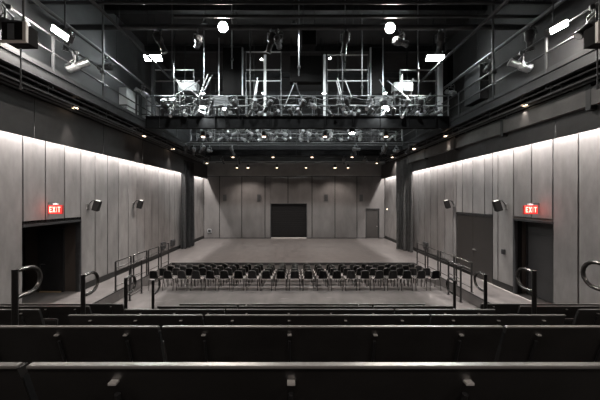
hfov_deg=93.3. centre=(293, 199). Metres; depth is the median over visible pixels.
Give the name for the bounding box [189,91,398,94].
roof beam
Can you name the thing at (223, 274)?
chair
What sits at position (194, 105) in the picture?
cable
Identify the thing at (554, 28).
floodlight
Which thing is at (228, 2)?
ceiling pipe
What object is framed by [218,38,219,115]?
mast
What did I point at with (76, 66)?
stage light
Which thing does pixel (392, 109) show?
stage light
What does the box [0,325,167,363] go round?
bench
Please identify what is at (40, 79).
side catwalk
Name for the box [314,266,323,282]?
chair
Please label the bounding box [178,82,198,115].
tall cabinet
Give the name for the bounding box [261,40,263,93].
pipe
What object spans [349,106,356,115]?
stage light
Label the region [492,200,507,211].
wall speaker
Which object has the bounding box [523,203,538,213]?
exit sign
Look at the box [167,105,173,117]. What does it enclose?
stage light
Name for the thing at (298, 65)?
pipe
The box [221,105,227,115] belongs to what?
stage light
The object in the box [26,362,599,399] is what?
bench
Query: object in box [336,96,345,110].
stage light
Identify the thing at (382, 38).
mast
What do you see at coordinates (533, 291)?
handrail
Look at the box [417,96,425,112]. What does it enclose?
stage light
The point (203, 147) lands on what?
stage light
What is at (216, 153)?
catwalk
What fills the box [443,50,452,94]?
sound baffle
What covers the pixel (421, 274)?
chair
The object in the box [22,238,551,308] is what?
floor
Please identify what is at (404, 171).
stage curtain
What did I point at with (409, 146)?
stage light
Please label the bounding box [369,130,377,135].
stage light
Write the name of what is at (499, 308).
bench
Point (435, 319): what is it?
bench
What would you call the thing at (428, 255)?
guard rail
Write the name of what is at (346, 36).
stage light
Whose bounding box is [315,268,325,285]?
chair
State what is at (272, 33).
stage light
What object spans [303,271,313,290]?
chair
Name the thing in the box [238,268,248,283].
chair
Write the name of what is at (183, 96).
pipe
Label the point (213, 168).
trim
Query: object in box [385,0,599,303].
wall
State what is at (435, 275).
chair
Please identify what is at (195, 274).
chair
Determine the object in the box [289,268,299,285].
chair
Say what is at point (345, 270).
chair
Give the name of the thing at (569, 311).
bench
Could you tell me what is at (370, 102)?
stage light
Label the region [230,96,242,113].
stage light
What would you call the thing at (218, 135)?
cable
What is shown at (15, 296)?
handrail
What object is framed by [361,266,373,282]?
chair
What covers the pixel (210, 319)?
bench
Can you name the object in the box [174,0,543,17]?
ceiling pipe
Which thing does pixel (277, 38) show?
stage light
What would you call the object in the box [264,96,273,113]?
stage light
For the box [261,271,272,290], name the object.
chair
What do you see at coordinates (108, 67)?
stage light
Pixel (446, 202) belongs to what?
wall speaker
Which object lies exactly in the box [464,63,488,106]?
duct
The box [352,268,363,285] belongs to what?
chair
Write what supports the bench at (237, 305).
on the tier
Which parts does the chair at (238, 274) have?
backrest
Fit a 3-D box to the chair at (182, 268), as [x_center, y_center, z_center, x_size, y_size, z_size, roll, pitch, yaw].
[-5.061,3.427,13.159,0.473,0.830,0.574,0,0,2]
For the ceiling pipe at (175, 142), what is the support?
hanging from the ceiling
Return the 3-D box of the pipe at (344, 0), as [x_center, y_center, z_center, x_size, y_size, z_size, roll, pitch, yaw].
[1.910,-6.350,10.600,0.080,3.100,0.080,0,0,0]
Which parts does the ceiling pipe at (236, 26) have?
hanger rod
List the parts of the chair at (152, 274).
backrest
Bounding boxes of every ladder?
[191,74,209,115]
[252,78,258,115]
[336,78,345,109]
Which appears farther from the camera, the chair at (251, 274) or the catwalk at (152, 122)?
the catwalk at (152, 122)
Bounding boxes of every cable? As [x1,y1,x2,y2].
[164,107,437,110]
[166,102,433,106]
[168,98,432,101]
[169,100,439,104]
[178,105,439,108]
[197,132,382,134]
[199,129,391,131]
[207,130,379,132]
[209,133,378,135]
[214,135,383,137]
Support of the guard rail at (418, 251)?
on the floor
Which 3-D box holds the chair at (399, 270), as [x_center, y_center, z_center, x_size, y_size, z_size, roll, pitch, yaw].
[4.543,3.337,12.386,0.473,0.830,0.574,0,0,-2]
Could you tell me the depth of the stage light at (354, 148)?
14.94 m
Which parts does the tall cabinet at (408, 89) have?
door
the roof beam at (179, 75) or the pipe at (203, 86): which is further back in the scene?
the roof beam at (179, 75)
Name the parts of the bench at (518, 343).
trim, support arm, rail, support arm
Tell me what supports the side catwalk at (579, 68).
attached to the wall at (562, 174)
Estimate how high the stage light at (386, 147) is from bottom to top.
0.587 m
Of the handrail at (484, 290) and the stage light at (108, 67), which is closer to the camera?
the handrail at (484, 290)
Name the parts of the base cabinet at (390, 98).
door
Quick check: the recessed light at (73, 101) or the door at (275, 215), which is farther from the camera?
the door at (275, 215)
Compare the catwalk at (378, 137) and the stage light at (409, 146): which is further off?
the catwalk at (378, 137)
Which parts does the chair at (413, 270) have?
backrest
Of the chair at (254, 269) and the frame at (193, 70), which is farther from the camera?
the frame at (193, 70)
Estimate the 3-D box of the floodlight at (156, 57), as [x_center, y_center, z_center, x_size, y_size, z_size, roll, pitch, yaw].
[-5.979,-6.907,12.049,0.770,1.986,0.274,0,0,0]
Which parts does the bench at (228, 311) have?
rail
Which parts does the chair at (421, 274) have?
backrest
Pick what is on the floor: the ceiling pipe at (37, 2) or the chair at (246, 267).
the chair at (246, 267)
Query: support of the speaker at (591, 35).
hanging from the ceiling
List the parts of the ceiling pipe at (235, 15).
hanger rod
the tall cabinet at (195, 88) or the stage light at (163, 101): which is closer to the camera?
the stage light at (163, 101)
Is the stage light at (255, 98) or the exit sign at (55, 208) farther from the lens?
the stage light at (255, 98)
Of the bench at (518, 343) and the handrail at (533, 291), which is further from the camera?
the handrail at (533, 291)
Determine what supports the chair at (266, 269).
on the floor
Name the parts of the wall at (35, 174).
wall panel, wall panel, recess frame, wall panel, wall panel, recess frame, wall panel, wall panel, wall panel, wall panel, wall panel, wall panel, wall panel, wall panel, wall panel, wall panel, wall panel, wall panel, wall panel, wall panel, wall panel, wall panel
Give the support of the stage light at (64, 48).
hanging from the ceiling pipe at (37, 2)
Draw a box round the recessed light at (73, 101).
[71,98,78,108]
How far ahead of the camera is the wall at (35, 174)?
10.48 m
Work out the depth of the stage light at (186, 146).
14.97 m
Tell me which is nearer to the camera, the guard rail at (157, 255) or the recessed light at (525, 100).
the recessed light at (525, 100)
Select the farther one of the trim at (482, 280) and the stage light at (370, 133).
the stage light at (370, 133)
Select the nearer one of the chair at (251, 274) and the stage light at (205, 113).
the chair at (251, 274)
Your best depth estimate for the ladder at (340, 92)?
12.73 m
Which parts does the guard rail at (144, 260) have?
kick panel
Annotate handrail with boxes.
[11,265,42,324]
[81,271,99,313]
[124,275,136,313]
[151,278,160,308]
[446,278,455,308]
[473,272,486,308]
[516,267,536,313]
[580,260,599,290]
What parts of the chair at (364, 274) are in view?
backrest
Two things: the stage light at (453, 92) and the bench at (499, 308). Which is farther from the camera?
the stage light at (453, 92)
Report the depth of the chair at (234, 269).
12.95 m
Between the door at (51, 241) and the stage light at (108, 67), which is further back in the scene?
the stage light at (108, 67)
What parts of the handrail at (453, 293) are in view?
post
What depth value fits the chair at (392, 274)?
11.35 m
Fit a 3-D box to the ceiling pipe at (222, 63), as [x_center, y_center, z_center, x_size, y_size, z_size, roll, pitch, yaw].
[0.150,-5.512,16.400,12.900,4.777,0.056,0,0,0]
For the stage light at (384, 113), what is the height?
0.524 m
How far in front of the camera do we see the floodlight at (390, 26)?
9.09 m
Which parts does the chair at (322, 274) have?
backrest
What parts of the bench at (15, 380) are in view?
rail, trim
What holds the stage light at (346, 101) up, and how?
attached to the catwalk at (152, 122)
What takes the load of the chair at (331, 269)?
on the floor
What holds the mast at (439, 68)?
on the catwalk at (152, 122)
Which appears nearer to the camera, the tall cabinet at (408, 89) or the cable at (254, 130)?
the tall cabinet at (408, 89)
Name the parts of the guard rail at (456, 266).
post, kick panel, post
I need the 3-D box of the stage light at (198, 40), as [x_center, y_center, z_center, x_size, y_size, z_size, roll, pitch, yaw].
[-3.137,-5.315,9.335,0.361,0.580,0.660,0,0,-24]
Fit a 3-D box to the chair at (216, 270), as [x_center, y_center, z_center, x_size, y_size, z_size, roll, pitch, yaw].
[-3.370,3.337,12.371,0.473,0.830,0.574,0,0,-1]
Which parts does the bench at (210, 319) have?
rail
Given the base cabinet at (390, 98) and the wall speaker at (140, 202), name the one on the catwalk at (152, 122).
the base cabinet at (390, 98)
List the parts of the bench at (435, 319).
rail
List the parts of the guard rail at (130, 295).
post, post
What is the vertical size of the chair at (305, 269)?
0.830 m
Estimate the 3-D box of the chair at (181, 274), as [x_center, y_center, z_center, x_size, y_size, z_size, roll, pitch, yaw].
[-4.494,3.247,11.575,0.473,0.830,0.574,0,0,3]
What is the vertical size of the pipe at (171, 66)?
3.300 m
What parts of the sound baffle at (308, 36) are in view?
hanger rod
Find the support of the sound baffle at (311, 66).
hanging from the ceiling
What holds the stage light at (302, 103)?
attached to the catwalk at (152, 122)
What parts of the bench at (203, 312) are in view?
rail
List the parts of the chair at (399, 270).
backrest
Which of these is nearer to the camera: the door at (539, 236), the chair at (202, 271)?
the door at (539, 236)
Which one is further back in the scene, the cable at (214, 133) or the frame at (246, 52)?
the cable at (214, 133)
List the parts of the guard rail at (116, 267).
post, kick panel, post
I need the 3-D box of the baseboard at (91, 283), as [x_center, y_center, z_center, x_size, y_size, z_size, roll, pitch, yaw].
[-7.681,3.183,10.500,0.038,0.235,27.000,0,0,0]
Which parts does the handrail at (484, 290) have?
post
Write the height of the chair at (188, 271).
0.830 m
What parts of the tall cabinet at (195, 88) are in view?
door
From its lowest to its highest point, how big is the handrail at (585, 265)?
1.132 m
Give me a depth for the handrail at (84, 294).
3.59 m
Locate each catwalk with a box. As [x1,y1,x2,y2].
[0,0,209,161]
[145,30,449,128]
[190,80,402,149]
[205,97,386,156]
[382,2,599,161]
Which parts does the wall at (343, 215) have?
panel, panel, panel, panel, panel, panel, panel, panel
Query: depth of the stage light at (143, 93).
12.82 m
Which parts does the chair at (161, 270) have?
backrest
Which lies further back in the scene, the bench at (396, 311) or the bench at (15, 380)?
the bench at (396, 311)
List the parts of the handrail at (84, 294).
post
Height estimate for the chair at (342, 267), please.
0.830 m
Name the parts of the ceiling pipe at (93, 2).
hanger rod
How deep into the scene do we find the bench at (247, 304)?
5.34 m
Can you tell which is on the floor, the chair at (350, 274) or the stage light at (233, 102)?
the chair at (350, 274)
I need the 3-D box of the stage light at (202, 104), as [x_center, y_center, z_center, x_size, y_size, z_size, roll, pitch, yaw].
[-3.899,-4.080,12.058,0.280,0.320,0.273,0,0,0]
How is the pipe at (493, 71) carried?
hanging from the ceiling
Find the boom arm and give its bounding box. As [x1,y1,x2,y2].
[171,80,199,97]
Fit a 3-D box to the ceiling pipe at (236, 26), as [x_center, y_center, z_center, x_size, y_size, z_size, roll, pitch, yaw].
[0.025,-6.740,9.300,15.350,2.321,0.170,0,0,0]
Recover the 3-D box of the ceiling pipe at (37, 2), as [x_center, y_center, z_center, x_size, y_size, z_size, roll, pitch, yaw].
[-6.900,-6.572,11.000,0.120,2.657,26.000,0,0,0]
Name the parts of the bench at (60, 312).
rail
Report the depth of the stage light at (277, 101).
12.20 m
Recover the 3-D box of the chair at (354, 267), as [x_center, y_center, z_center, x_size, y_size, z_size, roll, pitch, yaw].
[2.854,3.427,13.185,0.473,0.830,0.574,0,0,-2]
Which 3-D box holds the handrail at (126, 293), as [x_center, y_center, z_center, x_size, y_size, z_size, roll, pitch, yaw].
[-2.670,1.786,4.607,0.120,1.106,0.348,0,0,0]
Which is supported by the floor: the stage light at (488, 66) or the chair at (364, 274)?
the chair at (364, 274)
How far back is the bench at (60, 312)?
4.46 m
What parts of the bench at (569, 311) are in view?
rail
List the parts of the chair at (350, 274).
backrest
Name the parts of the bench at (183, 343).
support arm, support arm, rail, support arm, support arm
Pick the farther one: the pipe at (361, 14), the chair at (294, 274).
the pipe at (361, 14)
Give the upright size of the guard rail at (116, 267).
1.084 m
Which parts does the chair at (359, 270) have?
backrest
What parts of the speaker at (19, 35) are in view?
plate, drop rod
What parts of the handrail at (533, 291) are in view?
post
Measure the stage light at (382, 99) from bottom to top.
0.600 m
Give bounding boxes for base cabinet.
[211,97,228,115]
[373,97,392,115]
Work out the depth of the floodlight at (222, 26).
9.09 m
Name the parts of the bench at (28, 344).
support arm, rail, support arm, trim, seat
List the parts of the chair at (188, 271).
backrest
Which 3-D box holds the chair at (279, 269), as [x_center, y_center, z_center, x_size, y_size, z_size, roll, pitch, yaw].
[-0.544,3.337,12.386,0.473,0.830,0.574,0,0,-2]
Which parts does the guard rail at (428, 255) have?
post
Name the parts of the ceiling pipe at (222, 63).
hanger rod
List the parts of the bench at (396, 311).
rail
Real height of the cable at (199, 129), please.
0.186 m
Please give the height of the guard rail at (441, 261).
1.084 m
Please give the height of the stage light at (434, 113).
0.461 m
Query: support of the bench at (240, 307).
on the tier
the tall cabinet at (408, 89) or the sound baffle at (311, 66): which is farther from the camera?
the sound baffle at (311, 66)
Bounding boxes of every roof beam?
[104,5,486,13]
[144,44,444,52]
[170,72,416,78]
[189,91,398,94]
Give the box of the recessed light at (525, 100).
[520,98,527,105]
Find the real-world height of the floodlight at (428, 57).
1.986 m
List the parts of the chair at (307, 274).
backrest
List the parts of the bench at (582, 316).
seat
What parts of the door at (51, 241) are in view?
frame, frame, frame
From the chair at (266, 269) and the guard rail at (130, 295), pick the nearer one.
the guard rail at (130, 295)
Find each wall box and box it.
[160,242,165,249]
[170,239,174,245]
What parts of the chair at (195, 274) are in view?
backrest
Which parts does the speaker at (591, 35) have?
drop rod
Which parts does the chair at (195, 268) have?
backrest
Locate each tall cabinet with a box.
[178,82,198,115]
[391,82,412,115]
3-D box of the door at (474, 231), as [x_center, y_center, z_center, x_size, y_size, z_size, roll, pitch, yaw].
[7.725,1.950,12.214,0.130,2.660,2.473,0,0,0]
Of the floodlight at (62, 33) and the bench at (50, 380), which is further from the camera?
the floodlight at (62, 33)
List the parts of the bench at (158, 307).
rail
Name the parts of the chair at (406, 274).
backrest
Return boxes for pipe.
[29,0,557,4]
[31,0,208,134]
[59,0,527,29]
[89,0,226,132]
[100,0,105,83]
[166,96,414,99]
[170,0,173,76]
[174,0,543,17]
[175,142,418,142]
[189,63,407,145]
[202,14,205,94]
[216,103,375,162]
[231,0,232,68]
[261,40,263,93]
[297,0,300,75]
[344,0,345,70]
[361,14,362,94]
[363,0,509,134]
[379,0,565,136]
[416,0,419,79]
[489,0,496,83]
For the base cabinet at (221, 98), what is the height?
0.996 m
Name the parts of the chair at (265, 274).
backrest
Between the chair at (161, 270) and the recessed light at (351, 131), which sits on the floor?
the chair at (161, 270)
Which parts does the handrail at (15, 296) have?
post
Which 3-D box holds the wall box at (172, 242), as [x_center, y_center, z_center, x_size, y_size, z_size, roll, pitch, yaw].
[-7.590,2.710,17.750,0.120,0.380,0.500,0,0,0]
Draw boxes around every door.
[38,228,64,291]
[270,203,306,237]
[366,209,378,237]
[456,213,492,283]
[526,222,554,303]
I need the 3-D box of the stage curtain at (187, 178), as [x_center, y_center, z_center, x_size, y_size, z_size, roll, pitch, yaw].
[-7.292,0.080,19.499,0.328,6.400,1.930,0,0,6]
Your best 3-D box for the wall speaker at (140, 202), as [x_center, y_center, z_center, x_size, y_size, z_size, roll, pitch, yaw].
[-7.385,0.229,13.413,0.531,0.432,0.246,0,0,0]
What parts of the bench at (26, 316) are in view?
rail, seat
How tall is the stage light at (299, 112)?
0.454 m
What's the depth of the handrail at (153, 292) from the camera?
5.35 m
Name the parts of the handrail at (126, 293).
post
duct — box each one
[119,87,138,127]
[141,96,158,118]
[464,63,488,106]
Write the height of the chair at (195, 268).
0.830 m
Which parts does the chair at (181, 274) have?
backrest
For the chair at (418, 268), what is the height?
0.830 m
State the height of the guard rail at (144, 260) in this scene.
1.084 m
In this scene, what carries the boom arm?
attached to the catwalk at (152, 122)
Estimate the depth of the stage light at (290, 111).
12.20 m
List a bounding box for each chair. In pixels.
[148,271,164,290]
[158,268,168,285]
[162,270,178,290]
[166,266,180,282]
[171,268,185,285]
[176,270,191,290]
[178,266,185,282]
[184,268,198,285]
[190,271,205,290]
[191,266,204,279]
[199,268,210,279]
[205,270,219,290]
[210,268,223,285]
[217,266,223,277]
[218,270,231,290]
[223,268,236,285]
[229,266,237,282]
[233,270,245,286]
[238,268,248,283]
[240,266,248,282]
[247,270,259,290]
[251,268,261,283]
[255,264,264,279]
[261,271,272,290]
[263,268,274,285]
[265,266,275,282]
[275,271,286,290]
[276,268,286,285]
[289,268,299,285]
[289,270,299,290]
[301,268,312,285]
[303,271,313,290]
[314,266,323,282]
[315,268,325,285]
[316,270,328,290]
[327,266,336,282]
[327,268,338,283]
[330,270,342,290]
[340,266,348,282]
[341,268,350,275]
[343,270,356,290]
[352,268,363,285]
[353,266,359,279]
[356,270,370,290]
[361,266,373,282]
[365,268,378,285]
[370,271,384,290]
[373,266,385,282]
[378,268,391,285]
[383,270,398,290]
[388,266,397,282]
[390,268,404,285]
[397,270,412,290]
[403,268,417,285]
[406,264,415,279]
[410,270,426,290]
[413,266,422,282]
[416,268,431,285]
[424,270,440,290]
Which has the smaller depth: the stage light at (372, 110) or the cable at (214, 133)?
the stage light at (372, 110)
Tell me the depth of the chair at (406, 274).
11.35 m
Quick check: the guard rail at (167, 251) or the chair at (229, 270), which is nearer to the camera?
the chair at (229, 270)
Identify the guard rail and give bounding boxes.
[113,256,131,291]
[128,260,141,300]
[132,250,146,281]
[147,246,159,274]
[160,243,169,267]
[416,243,425,267]
[427,247,438,270]
[440,251,454,279]
[447,261,462,302]
[455,257,473,292]
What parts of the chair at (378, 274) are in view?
backrest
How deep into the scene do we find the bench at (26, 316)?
3.58 m
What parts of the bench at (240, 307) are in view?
backrest, rail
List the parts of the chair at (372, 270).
backrest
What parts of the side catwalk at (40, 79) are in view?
post, rail, post, post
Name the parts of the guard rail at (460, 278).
post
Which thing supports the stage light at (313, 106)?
attached to the catwalk at (152, 122)
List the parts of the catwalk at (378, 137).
rail, rail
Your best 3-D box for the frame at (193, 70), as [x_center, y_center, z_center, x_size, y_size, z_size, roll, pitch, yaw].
[-5.616,-4.856,13.300,1.893,2.531,0.070,0,0,0]
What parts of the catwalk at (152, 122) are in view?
rail, rail, rail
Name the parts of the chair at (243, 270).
backrest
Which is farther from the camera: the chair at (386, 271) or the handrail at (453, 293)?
the chair at (386, 271)
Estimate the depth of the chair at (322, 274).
11.34 m
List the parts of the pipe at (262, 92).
stem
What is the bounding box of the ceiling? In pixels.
[101,0,487,104]
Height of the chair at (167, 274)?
0.830 m
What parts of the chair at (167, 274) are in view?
backrest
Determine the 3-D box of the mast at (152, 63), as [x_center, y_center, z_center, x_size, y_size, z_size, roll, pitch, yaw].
[-6.527,-5.093,13.100,0.240,3.006,0.144,0,0,0]
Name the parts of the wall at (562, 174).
wall panel, wall panel, wall panel, wall panel, wall panel, wall panel, wall panel, wall panel, wall panel, wall panel, wall panel, wall panel, wall panel, wall panel, wall panel, wall panel, wall panel, wall panel, recess frame, wall panel, recess frame, wall panel, wall panel, wall panel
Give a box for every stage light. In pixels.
[0,4,29,29]
[62,26,74,51]
[65,51,90,72]
[97,56,113,70]
[134,84,148,97]
[152,28,167,53]
[160,96,168,112]
[160,107,165,115]
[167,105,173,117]
[171,96,179,109]
[181,106,187,116]
[183,143,188,153]
[193,28,204,48]
[194,96,202,110]
[197,109,207,115]
[198,143,205,153]
[199,100,205,107]
[207,96,212,108]
[208,108,212,115]
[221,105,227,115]
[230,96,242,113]
[234,106,239,117]
[246,108,253,116]
[251,96,257,110]
[257,106,263,115]
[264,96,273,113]
[265,29,275,53]
[273,28,283,49]
[273,106,279,115]
[274,96,279,109]
[288,105,293,115]
[296,96,305,111]
[296,107,302,115]
[307,96,316,109]
[316,106,321,115]
[326,105,333,116]
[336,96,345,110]
[340,29,350,53]
[344,96,350,111]
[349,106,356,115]
[352,143,360,150]
[355,105,360,115]
[365,96,373,110]
[366,107,374,115]
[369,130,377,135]
[379,96,386,110]
[380,108,388,115]
[383,143,388,153]
[391,105,396,115]
[392,28,408,47]
[400,105,406,118]
[402,96,410,108]
[405,143,411,153]
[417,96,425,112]
[430,105,442,115]
[435,28,446,53]
[444,84,456,95]
[482,56,494,72]
[507,51,533,72]
[523,25,537,51]
[573,4,597,39]
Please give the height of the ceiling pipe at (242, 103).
4.947 m
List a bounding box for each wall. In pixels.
[0,0,203,303]
[204,106,384,237]
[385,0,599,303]
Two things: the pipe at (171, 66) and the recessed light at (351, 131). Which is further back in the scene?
the recessed light at (351, 131)
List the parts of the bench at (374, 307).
rail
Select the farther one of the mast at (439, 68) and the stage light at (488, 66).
the mast at (439, 68)
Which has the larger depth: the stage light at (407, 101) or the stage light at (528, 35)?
the stage light at (407, 101)
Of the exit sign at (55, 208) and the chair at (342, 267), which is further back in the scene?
the chair at (342, 267)
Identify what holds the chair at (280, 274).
on the floor
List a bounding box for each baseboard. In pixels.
[86,236,203,288]
[385,236,555,303]
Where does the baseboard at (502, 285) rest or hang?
attached to the wall at (562, 174)
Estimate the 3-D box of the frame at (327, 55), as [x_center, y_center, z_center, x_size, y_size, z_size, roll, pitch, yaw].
[2.514,-5.208,13.300,1.987,3.236,0.070,0,0,0]
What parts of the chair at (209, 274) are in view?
backrest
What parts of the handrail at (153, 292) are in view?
post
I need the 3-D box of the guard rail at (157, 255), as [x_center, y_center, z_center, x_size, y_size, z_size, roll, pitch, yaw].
[-6.430,2.758,12.975,0.100,1.084,1.050,0,0,0]
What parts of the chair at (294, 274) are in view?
backrest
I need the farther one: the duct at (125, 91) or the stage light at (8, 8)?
the duct at (125, 91)
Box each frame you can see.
[155,69,194,115]
[245,51,281,115]
[326,54,368,115]
[399,69,436,115]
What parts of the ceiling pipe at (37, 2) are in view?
hanger rod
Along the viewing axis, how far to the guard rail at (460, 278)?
10.08 m
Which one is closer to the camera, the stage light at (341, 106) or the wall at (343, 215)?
the stage light at (341, 106)
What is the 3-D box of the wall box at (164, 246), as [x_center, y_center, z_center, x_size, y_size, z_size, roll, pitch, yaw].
[-7.590,2.680,16.450,0.120,0.400,0.500,0,0,0]
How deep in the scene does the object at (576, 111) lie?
9.11 m
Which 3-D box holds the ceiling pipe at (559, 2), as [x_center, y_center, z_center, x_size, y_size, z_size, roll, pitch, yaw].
[7.150,-6.572,11.000,0.120,2.657,26.000,0,0,0]
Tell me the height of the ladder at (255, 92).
1.870 m
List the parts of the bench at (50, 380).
support arm, support arm, rail, support arm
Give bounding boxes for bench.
[0,304,123,313]
[0,306,91,324]
[0,309,58,324]
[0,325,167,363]
[0,362,37,399]
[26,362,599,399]
[68,314,203,339]
[124,309,224,324]
[157,306,237,313]
[162,325,502,361]
[179,304,245,308]
[205,314,429,324]
[226,309,393,313]
[239,306,371,308]
[247,304,357,305]
[359,304,424,308]
[373,306,452,313]
[394,309,494,319]
[429,314,565,325]
[479,304,599,313]
[494,325,599,361]
[517,306,599,317]
[563,309,599,324]
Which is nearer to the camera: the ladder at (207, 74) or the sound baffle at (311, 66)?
the ladder at (207, 74)
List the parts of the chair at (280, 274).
backrest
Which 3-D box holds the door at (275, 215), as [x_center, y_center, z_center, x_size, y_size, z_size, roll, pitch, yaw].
[-0.445,1.815,24.065,3.110,2.970,0.170,0,0,0]
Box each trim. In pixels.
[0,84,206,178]
[203,161,385,175]
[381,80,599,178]
[482,280,531,301]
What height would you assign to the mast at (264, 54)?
3.048 m
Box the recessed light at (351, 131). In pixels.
[349,129,354,133]
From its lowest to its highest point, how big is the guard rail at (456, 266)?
1.084 m
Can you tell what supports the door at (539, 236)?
in the wall at (562, 174)
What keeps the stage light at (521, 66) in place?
attached to the side catwalk at (579, 68)
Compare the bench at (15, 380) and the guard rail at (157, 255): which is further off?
the guard rail at (157, 255)
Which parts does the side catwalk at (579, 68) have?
post, rail, post, post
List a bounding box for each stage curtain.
[180,154,193,248]
[394,150,412,251]
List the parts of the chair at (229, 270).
backrest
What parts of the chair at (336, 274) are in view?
backrest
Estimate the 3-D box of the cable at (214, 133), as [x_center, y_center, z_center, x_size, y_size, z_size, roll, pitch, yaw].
[0.372,-3.994,17.502,11.255,0.186,0.061,0,0,0]
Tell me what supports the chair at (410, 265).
on the floor
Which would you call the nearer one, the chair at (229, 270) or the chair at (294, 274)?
the chair at (294, 274)
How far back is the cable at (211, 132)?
17.51 m
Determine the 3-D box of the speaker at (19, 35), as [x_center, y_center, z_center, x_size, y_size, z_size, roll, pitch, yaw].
[-5.076,-4.983,5.240,0.520,5.835,0.320,0,0,0]
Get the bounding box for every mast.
[151,61,154,115]
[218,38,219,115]
[264,54,265,115]
[323,54,325,115]
[382,38,383,111]
[437,51,442,115]
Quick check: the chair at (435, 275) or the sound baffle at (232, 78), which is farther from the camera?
the sound baffle at (232, 78)
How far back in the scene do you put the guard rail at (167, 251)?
14.04 m
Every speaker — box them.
[0,0,37,89]
[86,200,101,210]
[132,200,143,208]
[443,200,454,208]
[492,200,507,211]
[584,0,599,89]
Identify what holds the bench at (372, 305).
on the tier
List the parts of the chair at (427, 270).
backrest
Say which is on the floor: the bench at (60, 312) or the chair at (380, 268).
the chair at (380, 268)
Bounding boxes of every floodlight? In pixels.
[51,0,74,43]
[143,15,163,60]
[218,21,227,32]
[385,22,394,33]
[424,18,444,60]
[544,0,567,36]
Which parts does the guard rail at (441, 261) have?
kick panel, post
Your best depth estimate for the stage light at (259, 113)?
12.16 m
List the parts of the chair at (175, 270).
backrest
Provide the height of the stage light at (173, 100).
0.594 m
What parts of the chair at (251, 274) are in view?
backrest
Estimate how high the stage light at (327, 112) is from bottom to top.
0.518 m
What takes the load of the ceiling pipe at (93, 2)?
hanging from the ceiling
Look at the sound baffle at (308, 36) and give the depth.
10.15 m
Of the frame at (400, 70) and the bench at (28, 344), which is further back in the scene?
the frame at (400, 70)
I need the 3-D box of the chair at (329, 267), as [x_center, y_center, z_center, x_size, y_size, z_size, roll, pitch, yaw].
[1.720,3.427,13.175,0.473,0.830,0.574,0,0,-2]
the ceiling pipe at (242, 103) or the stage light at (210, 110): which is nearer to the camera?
the stage light at (210, 110)
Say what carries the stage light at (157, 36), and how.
hanging from the ceiling pipe at (236, 26)
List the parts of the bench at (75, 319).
rail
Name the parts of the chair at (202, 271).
backrest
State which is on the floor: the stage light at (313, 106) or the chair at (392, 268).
the chair at (392, 268)
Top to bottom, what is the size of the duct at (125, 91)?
1.610 m
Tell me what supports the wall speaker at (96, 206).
attached to the wall at (35, 174)
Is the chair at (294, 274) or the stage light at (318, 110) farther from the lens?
the stage light at (318, 110)
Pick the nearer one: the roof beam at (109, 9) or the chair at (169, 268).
the roof beam at (109, 9)
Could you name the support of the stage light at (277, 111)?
attached to the catwalk at (152, 122)
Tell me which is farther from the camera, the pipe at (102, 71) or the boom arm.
the boom arm
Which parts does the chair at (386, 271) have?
backrest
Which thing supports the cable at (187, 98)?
attached to the pipe at (183, 96)
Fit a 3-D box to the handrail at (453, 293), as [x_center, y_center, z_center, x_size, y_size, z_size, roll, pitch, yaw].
[3.040,2.080,5.475,0.120,1.113,0.348,0,0,0]
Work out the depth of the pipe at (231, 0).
10.59 m
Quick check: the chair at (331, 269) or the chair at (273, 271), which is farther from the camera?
the chair at (273, 271)
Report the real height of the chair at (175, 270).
0.830 m
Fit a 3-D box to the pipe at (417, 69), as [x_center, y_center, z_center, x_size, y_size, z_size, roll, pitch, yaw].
[4.644,-6.200,10.600,0.100,3.400,0.100,0,0,0]
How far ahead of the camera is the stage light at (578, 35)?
6.38 m
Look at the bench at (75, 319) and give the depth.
2.65 m
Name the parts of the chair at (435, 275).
backrest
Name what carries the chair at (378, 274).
on the floor
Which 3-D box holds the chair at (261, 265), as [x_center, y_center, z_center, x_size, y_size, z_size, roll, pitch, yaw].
[-1.656,3.517,13.941,0.473,0.830,0.574,0,0,1]
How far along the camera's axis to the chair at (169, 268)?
12.92 m
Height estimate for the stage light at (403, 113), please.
0.598 m
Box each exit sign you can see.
[48,203,63,213]
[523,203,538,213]
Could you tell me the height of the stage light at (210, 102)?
0.633 m
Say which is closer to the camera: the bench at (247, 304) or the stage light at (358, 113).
the bench at (247, 304)
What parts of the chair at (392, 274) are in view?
backrest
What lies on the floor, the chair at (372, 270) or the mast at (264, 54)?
the chair at (372, 270)
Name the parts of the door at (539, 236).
frame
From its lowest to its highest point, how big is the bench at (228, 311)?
0.817 m
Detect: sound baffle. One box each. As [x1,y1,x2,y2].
[223,38,242,97]
[290,56,321,84]
[302,0,315,49]
[369,38,381,97]
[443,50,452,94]
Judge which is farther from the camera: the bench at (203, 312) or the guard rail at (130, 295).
the guard rail at (130, 295)
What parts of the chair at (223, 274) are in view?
backrest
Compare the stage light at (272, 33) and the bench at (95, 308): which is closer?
the bench at (95, 308)
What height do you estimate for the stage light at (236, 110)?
0.602 m
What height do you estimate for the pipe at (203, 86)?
3.450 m
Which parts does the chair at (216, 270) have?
backrest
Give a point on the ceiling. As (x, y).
(393, 62)
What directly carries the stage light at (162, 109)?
attached to the catwalk at (152, 122)
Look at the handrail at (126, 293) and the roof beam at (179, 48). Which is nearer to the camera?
the handrail at (126, 293)
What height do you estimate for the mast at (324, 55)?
3.048 m
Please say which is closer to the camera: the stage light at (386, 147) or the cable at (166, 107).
the cable at (166, 107)
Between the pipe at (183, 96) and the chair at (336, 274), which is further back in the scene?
the pipe at (183, 96)
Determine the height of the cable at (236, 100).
0.189 m

